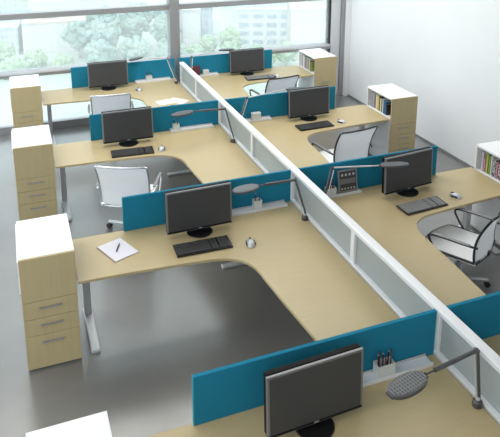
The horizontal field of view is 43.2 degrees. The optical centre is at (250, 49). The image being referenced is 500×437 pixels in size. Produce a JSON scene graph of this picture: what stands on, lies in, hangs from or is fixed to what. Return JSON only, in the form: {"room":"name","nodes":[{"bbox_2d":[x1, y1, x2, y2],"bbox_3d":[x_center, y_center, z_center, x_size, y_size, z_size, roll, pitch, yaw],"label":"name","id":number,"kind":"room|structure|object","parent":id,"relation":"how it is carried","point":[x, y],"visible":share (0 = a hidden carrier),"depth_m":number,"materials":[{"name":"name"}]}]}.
{"room":"open-plan office","nodes":[
{"label":"open-plan office","id":0,"kind":"room"},
{"bbox_2d":[0,95,499,436],"bbox_3d":[-0.626,2.931,4.439,10.870,0.200,14.200,-5,15,-20],"label":"floor","id":1,"kind":"structure","parent":0,"point":[158,329],"depth_m":5.77,"materials":[{"name":"concrete"}]},
{"bbox_2d":[9,74,43,128],"bbox_3d":[-3.433,0.978,9.726,0.437,1.025,0.678,-5,15,-20],"label":"base cabinet","id":2,"kind":"object","parent":1,"relation":"on","point":[25,91],"visible":0.61,"depth_m":9.40,"materials":[{"name":"white laminate"}]},
{"bbox_2d":[11,125,57,220],"bbox_3d":[-2.583,1.517,7.568,0.437,1.025,0.678,-5,15,-20],"label":"base cabinet","id":3,"kind":"object","parent":1,"relation":"on","point":[32,147],"visible":0.93,"depth_m":7.27,"materials":[{"name":"white laminate"}]},
{"bbox_2d":[15,213,81,370],"bbox_3d":[-1.732,2.056,5.410,0.437,1.025,0.678,-5,15,-20],"label":"base cabinet","id":4,"kind":"object","parent":1,"relation":"on","point":[45,255],"visible":1,"depth_m":5.13,"materials":[{"name":"white laminate"}]},
{"bbox_2d":[26,411,111,436],"bbox_3d":[-0.881,2.595,3.252,0.437,1.025,0.678,-5,15,-20],"label":"base cabinet","id":5,"kind":"object","parent":1,"relation":"on","point":[95,425],"visible":1,"depth_m":3.38,"materials":[{"name":"white laminate"}]},
{"bbox_2d":[0,3,169,135],"bbox_3d":[-2.823,-1.054,10.081,3.055,4.800,0.200,-5,15,-20],"label":"window","id":6,"kind":"structure","parent":1,"relation":"on","point":[81,120],"depth_m":10.24,"materials":[{"name":"grey metal"}]},
{"bbox_2d":[88,93,133,114],"bbox_3d":[-2.101,1.040,9.566,0.676,0.985,0.752,-3,14,-14],"label":"office chair","id":7,"kind":"object","parent":1,"relation":"on","point":[99,103],"visible":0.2,"depth_m":9.22,"materials":[{"name":"silver metal"}]},
{"bbox_2d":[41,78,196,175],"bbox_3d":[-1.902,1.192,9.489,2.197,0.730,2.378,-5,15,-20],"label":"desk","id":8,"kind":"object","parent":1,"relation":"on","point":[151,92],"visible":0.48,"depth_m":9.99,"materials":[{"name":"brown wood"}]},
{"bbox_2d":[87,60,127,90],"bbox_3d":[-2.294,0.411,10.187,0.634,0.446,0.244,-5,15,-20],"label":"monitor","id":9,"kind":"object","parent":8,"relation":"on","point":[107,75],"visible":1,"depth_m":10.16,"materials":[{"name":"grey plastic"}]},
{"bbox_2d":[71,58,174,87],"bbox_3d":[-2.093,0.386,10.508,1.711,0.342,0.029,-5,15,-20],"label":"divider","id":10,"kind":"object","parent":8,"relation":"on","point":[156,68],"visible":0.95,"depth_m":10.58,"materials":[{"name":"teal fabric"}]},
{"bbox_2d":[135,77,170,82],"bbox_3d":[-1.637,0.510,10.648,0.600,0.035,0.089,-5,15,-20],"label":"tray","id":11,"kind":"object","parent":8,"relation":"on","point":[161,78],"visible":1,"depth_m":10.63,"materials":[{"name":"white plastic"}]},
{"bbox_2d":[129,57,177,83],"bbox_3d":[-1.605,0.327,10.560,0.812,0.434,0.242,0,14,1],"label":"desk lamp","id":12,"kind":"object","parent":8,"relation":"on","point":[134,58],"visible":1,"depth_m":10.52,"materials":[{"name":"grey metal"}]},
{"bbox_2d":[155,99,171,104],"bbox_3d":[-1.271,0.791,9.587,0.290,0.004,0.210,-8,16,-29],"label":"paper sheet","id":13,"kind":"object","parent":8,"relation":"on","point":[161,102],"visible":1,"depth_m":9.55,"materials":[{"name":"white paper"}]},
{"bbox_2d":[166,97,188,103],"bbox_3d":[-1.105,0.778,9.627,0.297,0.001,0.210,7,15,25],"label":"paper sheet","id":14,"kind":"object","parent":8,"relation":"on","point":[173,100],"visible":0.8,"depth_m":9.64,"materials":[{"name":"white paper"}]},
{"bbox_2d":[94,165,161,230],"bbox_3d":[-1.368,1.635,7.181,0.676,0.985,0.752,1,14,3],"label":"office chair","id":15,"kind":"object","parent":1,"relation":"on","point":[114,183],"visible":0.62,"depth_m":6.89,"materials":[{"name":"white fabric"}]},
{"bbox_2d":[53,124,263,269],"bbox_3d":[-1.051,1.731,7.331,2.197,0.730,2.378,-5,15,-20],"label":"desk","id":16,"kind":"object","parent":1,"relation":"on","point":[209,154],"visible":0.71,"depth_m":7.72,"materials":[{"name":"brown wood"}]},
{"bbox_2d":[101,106,153,146],"bbox_3d":[-1.541,0.970,7.951,0.634,0.446,0.244,-5,15,-20],"label":"monitor","id":17,"kind":"object","parent":16,"relation":"on","point":[125,127],"visible":1,"depth_m":7.93,"materials":[{"name":"black plastic"}]},
{"bbox_2d":[111,146,154,157],"bbox_3d":[-1.437,1.242,7.708,0.510,0.031,0.188,-4,15,-17],"label":"keyboard","id":18,"kind":"object","parent":16,"relation":"on","point":[148,149],"visible":1,"depth_m":7.68,"materials":[{"name":"grey plastic"}]},
{"bbox_2d":[89,100,217,140],"bbox_3d":[-1.242,0.925,8.350,1.711,0.342,0.029,-5,15,-20],"label":"divider","id":19,"kind":"object","parent":16,"relation":"on","point":[162,119],"visible":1,"depth_m":8.42,"materials":[{"name":"teal fabric"}]},
{"bbox_2d":[170,123,213,132],"bbox_3d":[-0.782,1.048,8.492,0.590,0.035,0.089,-5,15,-20],"label":"tray","id":20,"kind":"object","parent":16,"relation":"on","point":[207,125],"visible":1,"depth_m":8.50,"materials":[{"name":"white plastic"}]},
{"bbox_2d":[171,107,234,142],"bbox_3d":[-0.614,0.968,7.992,0.803,0.434,0.323,-5,15,-20],"label":"desk lamp","id":21,"kind":"object","parent":16,"relation":"on","point":[186,112],"visible":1,"depth_m":8.02,"materials":[{"name":"grey metal"}]},
{"bbox_2d":[172,110,191,114],"bbox_3d":[-0.845,0.782,7.849,0.263,0.004,0.112,-9,17,-33],"label":"desk lamp head","id":22,"kind":"object","parent":21,"relation":"attached to","point":[187,112],"depth_m":7.85,"materials":[{"name":"grey metal"}]},
{"bbox_2d":[166,0,179,82],"bbox_3d":[-1.320,-1.192,10.650,0.170,4.800,0.220,-5,15,-20],"label":"trim","id":23,"kind":"structure","parent":1,"relation":"on","point":[173,22],"depth_m":10.79,"materials":[{"name":"grey metal"}]},
{"bbox_2d":[72,201,398,353],"bbox_3d":[-0.200,2.271,5.173,2.197,0.730,2.378,-5,15,-20],"label":"desk","id":24,"kind":"object","parent":1,"relation":"on","point":[314,282],"visible":0.66,"depth_m":5.45,"materials":[{"name":"brown wood"}]},
{"bbox_2d":[97,238,138,261],"bbox_3d":[-1.179,1.776,5.615,0.237,0.010,0.310,-12,19,-41],"label":"notepad","id":25,"kind":"object","parent":24,"relation":"on","point":[125,250],"visible":1,"depth_m":5.59,"materials":[{"name":"white paper"}]},
{"bbox_2d":[164,181,231,237],"bbox_3d":[-0.476,1.490,5.873,0.634,0.446,0.244,-5,15,-21],"label":"monitor","id":26,"kind":"object","parent":24,"relation":"on","point":[193,210],"visible":1,"depth_m":5.85,"materials":[{"name":"black plastic"}]},
{"bbox_2d":[173,235,232,257],"bbox_3d":[-0.425,1.755,5.658,0.510,0.031,0.188,-5,15,-19],"label":"keyboard","id":27,"kind":"object","parent":24,"relation":"on","point":[220,242],"visible":1,"depth_m":5.64,"materials":[{"name":"black plastic"}]},
{"bbox_2d":[122,169,290,230],"bbox_3d":[-0.392,1.464,6.192,1.711,0.342,0.029,-5,15,-20],"label":"divider","id":28,"kind":"object","parent":24,"relation":"on","point":[144,210],"visible":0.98,"depth_m":6.05,"materials":[{"name":"teal fabric"}]},
{"bbox_2d":[246,237,255,247],"bbox_3d":[0.003,1.738,5.713,0.084,0.042,0.136,-2,14,-9],"label":"computer mouse","id":29,"kind":"object","parent":24,"relation":"on","point":[250,242],"visible":1,"depth_m":5.68,"materials":[{"name":"silver metal"}]},
{"bbox_2d":[232,200,287,216],"bbox_3d":[0.073,1.587,6.336,0.620,0.035,0.089,-5,15,-20],"label":"tray","id":30,"kind":"object","parent":24,"relation":"on","point":[281,203],"visible":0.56,"depth_m":6.33,"materials":[{"name":"white plastic"}]},
{"bbox_2d":[252,197,261,209],"bbox_3d":[0.069,1.540,6.323,0.080,0.095,0.068,-5,15,-20],"label":"pen cup","id":31,"kind":"object","parent":30,"relation":"on","point":[257,204],"visible":1,"depth_m":6.30,"materials":[{"name":"white plastic"}]},
{"bbox_2d":[232,178,307,220],"bbox_3d":[0.181,1.465,6.035,0.761,0.418,0.183,-5,15,-20],"label":"desk lamp","id":32,"kind":"object","parent":24,"relation":"on","point":[248,188],"visible":1,"depth_m":6.00,"materials":[{"name":"grey metal"}]},
{"bbox_2d":[233,184,257,191],"bbox_3d":[-0.043,1.287,5.891,0.237,0.004,0.112,-8,16,-29],"label":"desk lamp head","id":33,"kind":"object","parent":32,"relation":"attached to","point":[248,187],"depth_m":5.88,"materials":[{"name":"grey"}]},
{"bbox_2d":[179,65,313,98],"bbox_3d":[0.242,0.999,10.286,2.232,0.730,2.378,-5,15,-20],"label":"desk","id":34,"kind":"object","parent":1,"relation":"on","point":[227,85],"visible":0.32,"depth_m":10.75,"materials":[{"name":"brown wood"}]},
{"bbox_2d":[198,72,218,76],"bbox_3d":[-0.811,0.435,10.956,0.530,0.035,0.089,-5,15,-20],"label":"tray","id":35,"kind":"object","parent":34,"relation":"on","point":[210,73],"visible":0.48,"depth_m":10.97,"materials":[{"name":"white plastic"}]},
{"bbox_2d":[191,66,199,74],"bbox_3d":[-0.937,0.365,10.890,0.144,0.165,0.059,-5,15,-20],"label":"box","id":36,"kind":"object","parent":35,"relation":"on","point":[196,69],"visible":0.83,"depth_m":10.86,"materials":[{"name":"red"}]},
{"bbox_2d":[190,48,233,67],"bbox_3d":[-0.739,0.262,10.828,0.287,0.434,1.078,12,18,40],"label":"desk lamp","id":37,"kind":"object","parent":34,"relation":"on","point":[226,49],"visible":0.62,"depth_m":10.88,"materials":[{"name":"grey metal"}]},
{"bbox_2d":[179,49,271,76],"bbox_3d":[-0.416,0.234,11.131,1.715,0.342,0.029,-5,15,-20],"label":"divider","id":38,"kind":"object","parent":34,"relation":"on","point":[219,63],"visible":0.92,"depth_m":11.04,"materials":[{"name":"teal fabric"}]},
{"bbox_2d":[229,47,263,75],"bbox_3d":[-0.059,0.209,11.023,0.634,0.446,0.244,-5,15,-20],"label":"monitor","id":39,"kind":"object","parent":34,"relation":"on","point":[242,61],"visible":1,"depth_m":11.00,"materials":[{"name":"black plastic"}]},
{"bbox_2d":[245,74,275,80],"bbox_3d":[0.167,0.471,10.824,0.510,0.031,0.188,-4,15,-18],"label":"keyboard","id":40,"kind":"object","parent":34,"relation":"on","point":[268,76],"visible":1,"depth_m":10.79,"materials":[{"name":"grey plastic"}]},
{"bbox_2d":[179,0,330,57],"bbox_3d":[0.122,-1.319,11.176,2.910,4.800,0.200,-5,15,-20],"label":"window","id":41,"kind":"structure","parent":1,"relation":"on","point":[216,3],"depth_m":11.24,"materials":[{"name":"grey metal"}]},
{"bbox_2d":[249,75,299,95],"bbox_3d":[0.380,0.830,10.436,0.676,0.985,0.752,-7,16,-27],"label":"office chair","id":42,"kind":"object","parent":1,"relation":"on","point":[274,84],"visible":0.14,"depth_m":10.08,"materials":[{"name":"grey"}]},
{"bbox_2d":[298,48,336,98],"bbox_3d":[1.208,0.560,11.451,0.427,1.025,0.678,-5,15,-20],"label":"base cabinet","id":43,"kind":"object","parent":1,"relation":"on","point":[325,69],"visible":0.51,"depth_m":11.14,"materials":[{"name":"white laminate"}]},
{"bbox_2d":[250,105,389,167],"bbox_3d":[1.093,1.538,8.128,2.232,0.730,2.378,-5,15,-20],"label":"desk","id":44,"kind":"object","parent":1,"relation":"on","point":[281,132],"visible":0.33,"depth_m":8.52,"materials":[{"name":"brown wood"}]},
{"bbox_2d":[245,115,271,122],"bbox_3d":[0.040,0.975,8.798,0.530,0.035,0.089,-5,15,-20],"label":"tray","id":45,"kind":"object","parent":44,"relation":"on","point":[263,118],"visible":0.51,"depth_m":8.81,"materials":[{"name":"white plastic"}]},
{"bbox_2d":[251,111,260,119],"bbox_3d":[0.078,0.922,8.798,0.129,0.100,0.069,-5,15,-20],"label":"box","id":46,"kind":"object","parent":45,"relation":"on","point":[254,115],"visible":1,"depth_m":8.77,"materials":[{"name":"white plastic"}]},
{"bbox_2d":[241,87,305,116],"bbox_3d":[0.254,0.801,8.694,1.219,0.424,0.230,-10,17,-34],"label":"desk lamp","id":47,"kind":"object","parent":44,"relation":"on","point":[288,88],"visible":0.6,"depth_m":8.66,"materials":[{"name":"grey"}]},
{"bbox_2d":[224,86,334,118],"bbox_3d":[0.435,0.774,8.973,1.715,0.342,0.029,-5,15,-20],"label":"divider","id":48,"kind":"object","parent":44,"relation":"on","point":[275,104],"visible":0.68,"depth_m":8.88,"materials":[{"name":"teal fabric"}]},
{"bbox_2d":[287,85,329,120],"bbox_3d":[0.819,0.752,8.849,0.634,0.446,0.244,-5,15,-21],"label":"monitor","id":49,"kind":"object","parent":44,"relation":"on","point":[304,103],"visible":1,"depth_m":8.82,"materials":[{"name":"black plastic"}]},
{"bbox_2d":[295,120,333,130],"bbox_3d":[0.873,1.029,8.587,0.510,0.031,0.188,-5,15,-21],"label":"keyboard","id":50,"kind":"object","parent":44,"relation":"on","point":[321,124],"visible":1,"depth_m":8.56,"materials":[{"name":"grey plastic"}]},
{"bbox_2d":[148,354,499,436],"bbox_3d":[0.650,2.810,3.015,2.197,0.730,2.378,-5,15,-20],"label":"desk","id":51,"kind":"object","parent":1,"relation":"on","point":[443,408],"visible":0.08,"depth_m":3.81,"materials":[{"name":"brown wood"}]},
{"bbox_2d":[263,343,362,436],"bbox_3d":[0.382,2.028,3.717,0.634,0.446,0.244,-6,15,-22],"label":"monitor","id":52,"kind":"object","parent":51,"relation":"on","point":[303,397],"visible":1,"depth_m":3.69,"materials":[{"name":"black plastic"}]},
{"bbox_2d":[192,309,436,425],"bbox_3d":[0.459,2.003,4.034,1.711,0.342,0.029,-5,15,-20],"label":"divider","id":53,"kind":"object","parent":51,"relation":"on","point":[231,389],"visible":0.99,"depth_m":3.91,"materials":[{"name":"teal fabric"}]},
{"bbox_2d":[363,353,432,387],"bbox_3d":[0.924,2.126,4.178,0.620,0.035,0.089,-5,15,-20],"label":"tray","id":54,"kind":"object","parent":51,"relation":"on","point":[419,362],"visible":0.49,"depth_m":4.20,"materials":[{"name":"white plastic"}]},
{"bbox_2d":[373,356,394,377],"bbox_3d":[0.877,2.087,4.150,0.125,0.088,0.068,-5,15,-20],"label":"pen cup","id":55,"kind":"object","parent":54,"relation":"on","point":[385,370],"visible":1,"depth_m":4.13,"materials":[{"name":"white plastic"}]},
{"bbox_2d":[386,347,482,409],"bbox_3d":[1.086,2.041,3.719,0.774,0.424,0.142,-9,16,-31],"label":"desk lamp","id":56,"kind":"object","parent":51,"relation":"on","point":[407,385],"visible":1,"depth_m":3.59,"materials":[{"name":"grey metal"}]},
{"bbox_2d":[388,370,426,395],"bbox_3d":[0.880,1.868,3.542,0.252,0.004,0.112,-9,17,-32],"label":"grille","id":57,"kind":"object","parent":56,"relation":"attached to","point":[411,383],"depth_m":3.53,"materials":[{"name":"grey metal"}]},
{"bbox_2d":[325,0,330,52],"bbox_3d":[1.476,-1.453,11.726,0.025,4.800,0.150,-5,15,-20],"label":"trim","id":58,"kind":"structure","parent":1,"relation":"on","point":[328,4],"depth_m":11.94,"materials":[{"name":"black metal"}]},
{"bbox_2d":[330,0,340,94],"bbox_3d":[1.582,-1.459,11.750,0.189,4.800,0.180,-5,15,-20],"label":"trim","id":59,"kind":"structure","parent":1,"relation":"on","point":[335,4],"depth_m":11.94,"materials":[{"name":"grey metal"}]},
{"bbox_2d":[179,62,499,424],"bbox_3d":[0.485,1.761,6.491,0.079,1.085,9.144,-5,15,-20],"label":"wall","id":60,"kind":"structure","parent":1,"relation":"on","point":[394,284],"depth_m":5.12,"materials":[{"name":"white glass"}]},
{"bbox_2d":[311,125,377,162],"bbox_3d":[1.193,1.382,8.224,0.676,0.985,0.752,-7,16,-27],"label":"office chair","id":61,"kind":"object","parent":1,"relation":"on","point":[355,144],"visible":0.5,"depth_m":7.94,"materials":[{"name":"grey"}]},
{"bbox_2d":[365,83,417,155],"bbox_3d":[2.058,1.099,9.293,0.427,1.025,0.678,-5,15,-20],"label":"base cabinet","id":62,"kind":"object","parent":1,"relation":"on","point":[397,134],"visible":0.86,"depth_m":9.02,"materials":[{"name":"white laminate"}]},
{"bbox_2d":[330,167,499,305],"bbox_3d":[1.944,2.078,5.970,2.232,0.730,2.378,-5,15,-20],"label":"desk","id":63,"kind":"object","parent":1,"relation":"on","point":[397,232],"visible":0.58,"depth_m":6.16,"materials":[{"name":"brown wood"}]},
{"bbox_2d":[328,188,361,197],"bbox_3d":[0.904,1.512,6.645,0.560,0.035,0.089,-5,15,-20],"label":"tray","id":64,"kind":"object","parent":63,"relation":"on","point":[359,190],"visible":0.3,"depth_m":6.64,"materials":[{"name":"white plastic"}]},
{"bbox_2d":[324,185,336,195],"bbox_3d":[0.834,1.476,6.609,0.110,0.085,0.068,-5,15,-20],"label":"pen cup","id":65,"kind":"object","parent":64,"relation":"on","point":[332,191],"visible":0.7,"depth_m":6.58,"materials":[{"name":"white"}]},
{"bbox_2d":[337,168,357,193],"bbox_3d":[1.023,1.382,6.655,0.230,0.247,0.050,-5,15,-20],"label":"desk calendar","id":66,"kind":"object","parent":64,"relation":"on","point":[347,179],"visible":1,"depth_m":6.65,"materials":[{"name":"grey plastic"}]},
{"bbox_2d":[324,161,408,195],"bbox_3d":[1.091,1.371,6.392,1.012,0.434,0.302,-5,15,-20],"label":"desk lamp","id":67,"kind":"object","parent":63,"relation":"on","point":[400,164],"visible":0.72,"depth_m":6.37,"materials":[{"name":"grey metal"}]},
{"bbox_2d":[382,161,406,165],"bbox_3d":[1.455,1.151,6.387,0.263,0.004,0.088,-2,14,-7],"label":"desk lamp head","id":68,"kind":"object","parent":67,"relation":"attached to","point":[400,163],"depth_m":6.39,"materials":[{"name":"grey metal"}]},
{"bbox_2d":[298,146,437,191],"bbox_3d":[1.286,1.313,6.816,1.715,0.342,0.029,-5,15,-20],"label":"divider","id":69,"kind":"object","parent":63,"relation":"on","point":[318,174],"visible":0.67,"depth_m":6.74,"materials":[{"name":"teal fabric"}]},
{"bbox_2d":[382,146,432,196],"bbox_3d":[1.664,1.297,6.668,0.634,0.446,0.244,-7,16,-26],"label":"monitor","id":70,"kind":"object","parent":63,"relation":"on","point":[403,181],"visible":1,"depth_m":6.65,"materials":[{"name":"black plastic"}]},
{"bbox_2d":[396,196,447,214],"bbox_3d":[1.743,1.574,6.407,0.510,0.031,0.188,-6,15,-24],"label":"keyboard","id":71,"kind":"object","parent":63,"relation":"on","point":[433,202],"visible":1,"depth_m":6.38,"materials":[{"name":"black plastic"}]},
{"bbox_2d":[449,192,461,198],"bbox_3d":[2.148,1.519,6.614,0.136,0.042,0.084,12,18,39],"label":"computer mouse","id":72,"kind":"object","parent":63,"relation":"on","point":[452,194],"visible":1,"depth_m":6.59,"materials":[{"name":"silver metal"}]},
{"bbox_2d":[425,207,499,287],"bbox_3d":[2.087,1.890,6.191,0.752,0.985,0.676,11,18,38],"label":"office chair","id":73,"kind":"object","parent":1,"relation":"on","point":[461,244],"visible":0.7,"depth_m":6.12,"materials":[{"name":"white fabric"}]},
{"bbox_2d":[470,140,499,245],"bbox_3d":[2.909,1.638,7.135,0.427,1.025,0.678,-5,15,-20],"label":"base cabinet","id":74,"kind":"object","parent":1,"relation":"on","point":[491,208],"visible":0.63,"depth_m":7.20,"materials":[{"name":"white laminate"}]},
{"bbox_2d":[481,151,487,170],"bbox_3d":[2.729,1.270,7.252,0.170,0.220,0.030,-5,15,-20],"label":"book","id":75,"kind":"object","parent":74,"relation":"in","point":[484,154],"visible":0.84,"depth_m":7.21,"materials":[{"name":"grey paper"}]},
{"bbox_2d":[485,153,491,173],"bbox_3d":[2.755,1.280,7.183,0.170,0.235,0.035,-5,15,-20],"label":"book","id":76,"kind":"object","parent":74,"relation":"in","point":[488,154],"visible":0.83,"depth_m":7.15,"materials":[{"name":"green paper"}]},
{"bbox_2d":[491,158,499,177],"bbox_3d":[2.795,1.317,7.086,0.170,0.210,0.050,-5,15,-20],"label":"book","id":77,"kind":"object","parent":74,"relation":"in","point":[495,160],"visible":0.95,"depth_m":7.05,"materials":[{"name":"white paper"}]},
{"bbox_2d":[482,334,499,355],"bbox_3d":[2.795,2.617,3.812,2.232,0.730,2.378,-5,15,-20],"label":"desk","id":78,"kind":"object","parent":1,"relation":"on","point":[493,342],"visible":0.02,"depth_m":4.48,"materials":[{"name":"brown wood"}]},
{"bbox_2d":[446,291,499,338],"bbox_3d":[2.136,1.852,4.658,1.715,0.342,0.029,-5,15,-20],"label":"divider","id":79,"kind":"object","parent":78,"relation":"on","point":[481,314],"visible":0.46,"depth_m":4.44,"materials":[{"name":"teal fabric"}]},
{"bbox_2d":[348,0,499,166],"bbox_3d":[4.363,0.057,5.687,0.200,4.800,14.200,-5,15,-20],"label":"wall","id":80,"kind":"structure","parent":0,"point":[445,53],"depth_m":9.54,"materials":[{"name":"paint"}]},
{"bbox_2d":[338,0,345,95],"bbox_3d":[1.715,-1.466,11.778,0.079,4.800,0.220,-5,15,-20],"label":"trim","id":81,"kind":"structure","parent":80,"relation":"attached to","point":[343,2],"depth_m":12.03,"materials":[{"name":"grey metal"}]},
{"bbox_2d":[342,0,351,95],"bbox_3d":[1.804,-1.466,11.780,0.088,4.800,0.280,-5,15,-20],"label":"trim","id":82,"kind":"structure","parent":80,"relation":"attached to","point":[348,2],"depth_m":12.01,"materials":[{"name":"paint"}]},
{"bbox_2d":[347,94,473,167],"bbox_3d":[4.299,2.403,6.121,0.011,0.034,13.570,-5,15,-20],"label":"baseboard","id":83,"kind":"structure","parent":80,"relation":"attached to","point":[357,100],"depth_m":9.69,"materials":[{"name":"grey"}]},
{"label":"outside","id":84,"kind":"structure","parent":0,"visible":0},
{"bbox_2d":[0,0,298,125],"bbox_3d":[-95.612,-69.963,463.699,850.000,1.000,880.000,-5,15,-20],"label":"ground","id":85,"kind":"structure","parent":84,"point":[224,16],"depth_m":153.83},
{"bbox_2d":[0,40,15,62],"bbox_3d":[-65.067,1.274,163.524,8.062,7.661,7.635,2,14,8],"label":"tree","id":86,"kind":"object","parent":85,"relation":"on","point":[6,49],"visible":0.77,"depth_m":161.72,"materials":[{"name":"green plant"}]},
{"bbox_2d":[0,0,18,12],"bbox_3d":[-106.457,-17.280,232.012,40.400,8.600,14.400,-5,15,-20],"label":"building","id":87,"kind":"structure","parent":85,"relation":"on","point":[6,6],"depth_m":231.72,"materials":[{"name":"grey"}]},
{"bbox_2d":[0,19,22,54],"bbox_3d":[-75.347,-4.025,178.025,20.400,9.100,14.400,-4,14,-15],"label":"building","id":88,"kind":"structure","parent":85,"relation":"on","point":[10,30],"depth_m":174.01,"materials":[{"name":"grey"}]},
{"bbox_2d":[0,55,29,79],"bbox_3d":[-57.633,4.904,153.036,6.854,6.916,6.782,11,18,38],"label":"tree","id":89,"kind":"object","parent":85,"relation":"on","point":[10,63],"visible":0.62,"depth_m":151.22,"materials":[{"name":"green plant"}]},
{"bbox_2d":[23,48,47,67],"bbox_3d":[-55.534,2.767,162.269,6.362,6.384,6.718,-11,18,-38],"label":"tree","id":90,"kind":"object","parent":85,"relation":"on","point":[35,58],"visible":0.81,"depth_m":160.27,"materials":[{"name":"green plant"}]},
{"bbox_2d":[20,15,85,53],"bbox_3d":[-56.680,-5.930,183.799,17.400,10.100,16.400,-4,14,-15],"label":"building","id":91,"kind":"structure","parent":85,"relation":"on","point":[44,34],"depth_m":175.98,"materials":[{"name":"beige"}]},
{"bbox_2d":[51,54,74,65],"bbox_3d":[-47.439,3.829,160.078,5.823,5.533,5.514,1,14,3],"label":"tree","id":92,"kind":"object","parent":85,"relation":"on","point":[64,59],"visible":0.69,"depth_m":158.56,"materials":[{"name":"green plant"}]},
{"bbox_2d":[61,20,91,58],"bbox_3d":[-46.405,-2.758,170.133,8.054,10.594,8.139,4,15,16],"label":"tree","id":93,"kind":"object","parent":85,"relation":"on","point":[74,33],"visible":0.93,"depth_m":167.39,"materials":[{"name":"green plant"}]},
{"bbox_2d":[28,0,129,15],"bbox_3d":[-61.287,-16.166,227.988,34.400,8.600,14.400,-4,14,-15],"label":"building","id":94,"kind":"structure","parent":85,"relation":"on","point":[34,5],"depth_m":220.19,"materials":[{"name":"grey"}]},
{"bbox_2d":[84,39,116,62],"bbox_3d":[-37.185,1.876,154.829,7.711,9.036,7.630,12,19,41],"label":"tree","id":95,"kind":"object","parent":85,"relation":"on","point":[100,50],"visible":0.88,"depth_m":152.48,"materials":[{"name":"green plant"}]},
{"bbox_2d":[86,13,117,27],"bbox_3d":[-40.063,-5.323,175.088,8.902,13.209,8.996,-11,18,-38],"label":"tree","id":96,"kind":"object","parent":85,"relation":"on","point":[89,18],"visible":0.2,"depth_m":171.82,"materials":[{"name":"green plant"}]},
{"bbox_2d":[85,17,121,47],"bbox_3d":[-37.872,-2.451,164.775,8.907,12.626,9.406,4,14,14],"label":"tree","id":97,"kind":"object","parent":85,"relation":"on","point":[101,28],"visible":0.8,"depth_m":161.06,"materials":[{"name":"green plant"}]},
{"bbox_2d":[114,12,147,37],"bbox_3d":[-31.800,-4.404,170.783,8.734,13.545,8.271,13,19,41],"label":"tree","id":98,"kind":"object","parent":85,"relation":"on","point":[131,24],"visible":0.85,"depth_m":167.88,"materials":[{"name":"green plant"}]},
{"bbox_2d":[118,35,150,59],"bbox_3d":[-29.323,0.920,158.896,8.062,8.965,7.635,14,19,43],"label":"tree","id":99,"kind":"object","parent":85,"relation":"on","point":[135,46],"visible":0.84,"depth_m":156.33,"materials":[{"name":"green plant"}]},
{"bbox_2d":[129,1,154,37],"bbox_3d":[-31.721,-7.118,181.466,9.119,13.653,9.630,-1,14,-4],"label":"tree","id":100,"kind":"object","parent":85,"relation":"on","point":[149,15],"visible":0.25,"depth_m":178.31,"materials":[{"name":"green plant"}]},
{"bbox_2d":[153,10,166,18],"bbox_3d":[-29.661,-11.025,210.835,6.228,7.060,6.294,9,17,33],"label":"tree","id":101,"kind":"object","parent":85,"relation":"on","point":[157,13],"visible":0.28,"depth_m":208.57,"materials":[{"name":"green plant"}]},
{"bbox_2d":[148,14,180,41],"bbox_3d":[-22.688,-3.289,168.423,7.925,12.565,7.842,-11,18,-37],"label":"tree","id":102,"kind":"object","parent":85,"relation":"on","point":[158,28],"visible":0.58,"depth_m":165.68,"materials":[{"name":"green plant"}]},
{"bbox_2d":[155,37,186,56],"bbox_3d":[-20.539,0.617,161.015,7.965,8.573,7.824,-6,15,-24],"label":"tree","id":103,"kind":"object","parent":85,"relation":"on","point":[163,43],"visible":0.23,"depth_m":158.73,"materials":[{"name":"green plant"}]},
{"bbox_2d":[179,0,200,47],"bbox_3d":[-17.478,-7.253,182.260,5.400,13.600,14.400,-2,14,-9],"label":"building","id":104,"kind":"structure","parent":85,"relation":"on","point":[190,25],"depth_m":175.55,"materials":[{"name":"grey"}]},
{"bbox_2d":[186,44,203,53],"bbox_3d":[-14.511,0.826,167.977,4.712,4.833,4.663,10,17,34],"label":"tree","id":105,"kind":"object","parent":85,"relation":"on","point":[195,48],"visible":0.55,"depth_m":166.66,"materials":[{"name":"green plant"}]},
{"bbox_2d":[191,0,212,37],"bbox_3d":[-15.211,-10.575,196.669,5.900,13.100,14.400,-2,14,-9],"label":"building","id":106,"kind":"structure","parent":85,"relation":"on","point":[206,14],"depth_m":190.28,"materials":[{"name":"grey"}]},
{"bbox_2d":[198,35,217,51],"bbox_3d":[-11.388,-1.148,173.229,5.090,6.143,5.375,10,17,36],"label":"tree","id":107,"kind":"object","parent":85,"relation":"on","point":[208,43],"visible":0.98,"depth_m":171.57,"materials":[{"name":"green plant"}]},
{"bbox_2d":[221,42,237,49],"bbox_3d":[-5.849,0.651,166.991,5.087,5.691,5.141,-1,14,-6],"label":"tree","id":108,"kind":"object","parent":85,"relation":"on","point":[225,45],"visible":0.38,"depth_m":165.60,"materials":[{"name":"green plant"}]},
{"bbox_2d":[219,25,242,48],"bbox_3d":[-5.690,-2.416,173.747,7.283,8.380,7.153,8,16,28],"label":"tree","id":109,"kind":"object","parent":85,"relation":"on","point":[230,34],"visible":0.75,"depth_m":171.65,"materials":[{"name":"green plant"}]},
{"bbox_2d":[237,3,286,45],"bbox_3d":[4.130,-8.655,191.217,16.400,12.100,14.400,0,14,-1],"label":"building","id":110,"kind":"structure","parent":85,"relation":"on","point":[262,24],"depth_m":184.65,"materials":[{"name":"grey"}]},
{"bbox_2d":[276,41,297,65],"bbox_3d":[9.067,1.134,162.891,5.997,6.806,5.935,6,15,22],"label":"tree","id":111,"kind":"object","parent":85,"relation":"on","point":[286,58],"visible":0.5,"depth_m":161.59,"materials":[{"name":"green plant"}]},
{"bbox_2d":[287,0,326,57],"bbox_3d":[20.261,-6.650,177.109,19.400,15.100,14.400,0,14,-1],"label":"building","id":112,"kind":"structure","parent":85,"relation":"on","point":[306,20],"depth_m":170.19,"materials":[{"name":"grey"}]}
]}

